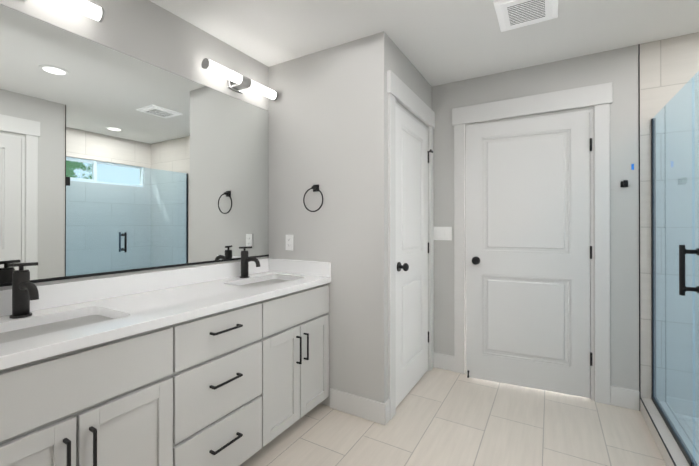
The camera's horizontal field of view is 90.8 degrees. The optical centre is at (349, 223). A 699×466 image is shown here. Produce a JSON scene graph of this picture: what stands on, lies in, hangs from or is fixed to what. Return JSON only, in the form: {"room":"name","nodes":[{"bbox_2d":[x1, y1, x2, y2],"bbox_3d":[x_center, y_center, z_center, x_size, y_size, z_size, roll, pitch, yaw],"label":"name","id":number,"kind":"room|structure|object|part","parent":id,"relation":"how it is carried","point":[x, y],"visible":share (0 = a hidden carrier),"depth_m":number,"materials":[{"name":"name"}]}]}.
{"room":"bathroom","nodes":[
{"label":"bathroom","id":0,"kind":"room"},
{"bbox_2d":[0,0,267,289],"bbox_3d":[-1.140,0.025,1.833,0.100,2.440,4.100,0,0,30],"label":"wall","id":1,"kind":"structure","parent":0,"point":[150,32],"depth_m":1.88,"materials":[{"name":"grey paint"}]},
{"bbox_2d":[23,0,104,21],"bbox_3d":[-1.307,-0.946,1.331,0.118,0.079,0.600,0,0,30],"label":"sconce","id":2,"kind":"object","parent":1,"relation":"attached to","point":[90,10],"visible":1,"depth_m":1.51,"materials":[{"name":"white glass"}]},
{"bbox_2d":[0,258,267,313],"bbox_3d":[-1.055,0.314,1.857,0.020,0.100,1.770,0,0,30],"label":"backsplash","id":3,"kind":"structure","parent":1,"relation":"attached to","point":[58,294],"depth_m":1.72,"materials":[{"name":"white stone"}]},
{"bbox_2d":[0,4,268,286],"bbox_3d":[-1.060,-0.303,1.859,0.010,1.104,1.764,0,0,30],"label":"mirror","id":4,"kind":"object","parent":1,"relation":"attached to","point":[113,161],"visible":1,"depth_m":1.69,"materials":[{"name":"grey mirror"}]},
{"bbox_2d":[201,58,277,99],"bbox_3d":[-0.730,-0.943,2.320,0.118,0.079,0.600,0,0,30],"label":"sconce","id":5,"kind":"object","parent":1,"relation":"attached to","point":[238,82],"visible":1,"depth_m":2.27,"materials":[{"name":"white glass"}]},
{"bbox_2d":[268,31,390,405],"bbox_3d":[-0.176,0.027,2.428,0.965,2.440,0.100,0,0,30],"label":"wall","id":6,"kind":"structure","parent":0,"point":[328,120],"depth_m":2.30,"materials":[{"name":"grey paint"}]},
{"bbox_2d":[286,235,292,250],"bbox_3d":[-0.440,0.142,2.518,0.070,0.114,0.008,0,0,30],"label":"electrical outlet plate","id":7,"kind":"object","parent":6,"relation":"attached to","point":[289,242],"visible":1,"depth_m":2.51,"materials":[{"name":"white plastic"}]},
{"bbox_2d":[268,258,330,277],"bbox_3d":[-0.368,0.315,2.468,0.552,0.100,0.021,0,0,30],"label":"backsplash","id":8,"kind":"structure","parent":6,"relation":"attached to","point":[282,266],"depth_m":2.45,"materials":[{"name":"white stone"}]},
{"bbox_2d":[303,184,322,211],"bbox_3d":[-0.242,-0.172,2.381,0.169,0.192,0.047,0,0,30],"label":"towel ring","id":9,"kind":"object","parent":6,"relation":"attached to","point":[315,188],"visible":1,"depth_m":2.38,"materials":[{"name":"black metal"}]},
{"bbox_2d":[391,40,431,370],"bbox_3d":[0.449,0.028,2.642,0.100,2.440,0.900,0,0,30],"label":"wall","id":10,"kind":"structure","parent":0,"point":[407,73],"depth_m":2.61,"materials":[{"name":"grey paint"}]},
{"bbox_2d":[387,70,434,419],"bbox_3d":[0.445,0.142,2.610,0.127,2.210,0.958,0,0,30],"label":"door frame","id":11,"kind":"structure","parent":10,"relation":"attached to","point":[397,90],"depth_m":2.24,"materials":[{"name":"white wood"}]},
{"bbox_2d":[395,106,432,406],"bbox_3d":[0.473,0.224,2.620,0.179,2.023,0.753,0,0,30],"label":"closet door","id":12,"kind":"structure","parent":10,"relation":"in","point":[412,242],"depth_m":2.56,"materials":[{"name":"white wood"}]},
{"bbox_2d":[330,352,639,424],"bbox_3d":[-0.073,1.179,1.207,2.370,0.130,3.900,0,0,30],"label":"baseboard","id":13,"kind":"structure","parent":10,"relation":"attached to","point":[364,408],"depth_m":2.29,"materials":[{"name":"white wood"}]},
{"bbox_2d":[149,0,698,85],"bbox_3d":[0.715,-1.245,1.623,3.520,0.100,5.600,0,0,30],"label":"ceiling","id":14,"kind":"structure","parent":0,"point":[438,42],"depth_m":2.12,"materials":[{"name":"white paint"}]},
{"bbox_2d":[494,0,557,31],"bbox_3d":[0.985,-1.183,1.917,0.300,0.022,0.330,0,0,30],"label":"ceiling vent","id":15,"kind":"object","parent":14,"relation":"in","point":[512,14],"visible":1,"depth_m":1.92,"materials":[{"name":"white plastic"}]},
{"bbox_2d":[240,367,666,465],"bbox_3d":[0.715,1.295,1.616,3.520,0.100,5.600,0,0,30],"label":"floor","id":16,"kind":"structure","parent":0,"point":[442,417],"depth_m":2.04,"materials":[{"name":"tile"}]},
{"bbox_2d":[0,282,330,465],"bbox_3d":[-0.808,0.823,1.711,0.592,0.845,1.771,0,0,30],"label":"bathroom vanity","id":17,"kind":"object","parent":16,"relation":"on","point":[225,364],"depth_m":1.39,"materials":[{"name":"grey wood"}]},
{"bbox_2d":[0,270,330,365],"bbox_3d":[-0.819,0.382,1.712,0.574,0.037,1.782,0,0,30],"label":"countertop","id":18,"kind":"structure","parent":17,"relation":"on","point":[127,313],"depth_m":1.46,"materials":[{"name":"white stone"}]},
{"bbox_2d":[4,262,39,317],"bbox_3d":[-1.224,0.258,1.314,0.171,0.207,0.085,0,0,30],"label":"faucet","id":19,"kind":"object","parent":18,"relation":"on","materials":[{"name":"black metal"}]},
{"bbox_2d":[0,314,107,341],"bbox_3d":[-1.100,0.463,1.236,0.308,0.152,0.478,0,0,30],"label":"sink","id":20,"kind":"object","parent":18,"relation":"in","point":[33,327],"depth_m":1.33,"materials":[{"name":"white ceramic"}]},
{"bbox_2d":[236,246,259,277],"bbox_3d":[-0.655,0.260,2.290,0.171,0.207,0.085,0,0,30],"label":"faucet","id":21,"kind":"object","parent":18,"relation":"on","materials":[{"name":"black metal"}]},
{"bbox_2d":[240,278,287,285],"bbox_3d":[-0.531,0.466,2.211,0.308,0.152,0.478,0,0,30],"label":"sink","id":22,"kind":"object","parent":18,"relation":"in","point":[263,281],"depth_m":2.33,"materials":[{"name":"white ceramic"}]},
{"bbox_2d":[640,397,698,465],"bbox_3d":[1.640,1.199,1.655,0.142,0.092,1.398,0,0,30],"label":"curb","id":23,"kind":"object","parent":16,"relation":"on","point":[669,448],"visible":0.56,"depth_m":1.90,"materials":[{"name":"tile"}]},
{"bbox_2d":[651,72,698,465],"bbox_3d":[1.641,0.234,1.658,0.145,1.840,1.396,0,0,30],"label":"glass panel","id":24,"kind":"object","parent":23,"relation":"on","point":[683,289],"visible":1,"depth_m":1.87,"materials":[{"name":"blue"}]},
{"bbox_3d":[1.454,0.234,1.338,0.145,1.840,0.656,0,0,30],"label":"shower glass door","id":25,"kind":"part","parent":24,"relation":"part of","materials":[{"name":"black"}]},
{"bbox_2d":[432,32,698,417],"bbox_3d":[1.761,0.027,2.456,2.555,2.440,0.100,0,0,30],"label":"wall","id":26,"kind":"structure","parent":0,"point":[618,68],"depth_m":2.32,"materials":[{"name":"grey paint"}]},
{"bbox_2d":[434,227,451,239],"bbox_3d":[0.796,0.088,2.954,0.156,0.116,0.009,0,0,30],"label":"switch plate","id":27,"kind":"object","parent":26,"relation":"attached to","point":[442,233],"visible":1,"depth_m":2.95,"materials":[{"name":"white plastic"}]},
{"bbox_2d":[467,112,591,397],"bbox_3d":[1.334,0.224,2.619,0.841,2.023,0.179,0,0,24],"label":"door","id":28,"kind":"structure","parent":26,"relation":"in","point":[529,252],"depth_m":2.59,"materials":[{"name":"white wood"}]},
{"bbox_2d":[452,82,612,404],"bbox_3d":[1.360,0.143,2.675,1.080,2.210,0.126,0,0,30],"label":"door frame","id":29,"kind":"structure","parent":26,"relation":"attached to","point":[599,97],"depth_m":2.43,"materials":[{"name":"white wood"}]},
{"bbox_2d":[620,180,627,186],"bbox_3d":[1.850,-0.264,2.316,0.040,0.042,0.053,0,0,30],"label":"hook","id":30,"kind":"object","parent":26,"relation":"attached to","point":[623,183],"visible":1,"depth_m":2.32,"materials":[{"name":"black metal"}]},
{"bbox_2d":[638,44,639,410],"bbox_3d":[1.578,0.025,1.691,0.007,2.439,1.406,0,0,30],"label":"trim","id":31,"kind":"structure","parent":26,"relation":"attached to","point":[639,201],"depth_m":2.29,"materials":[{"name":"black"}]}
]}

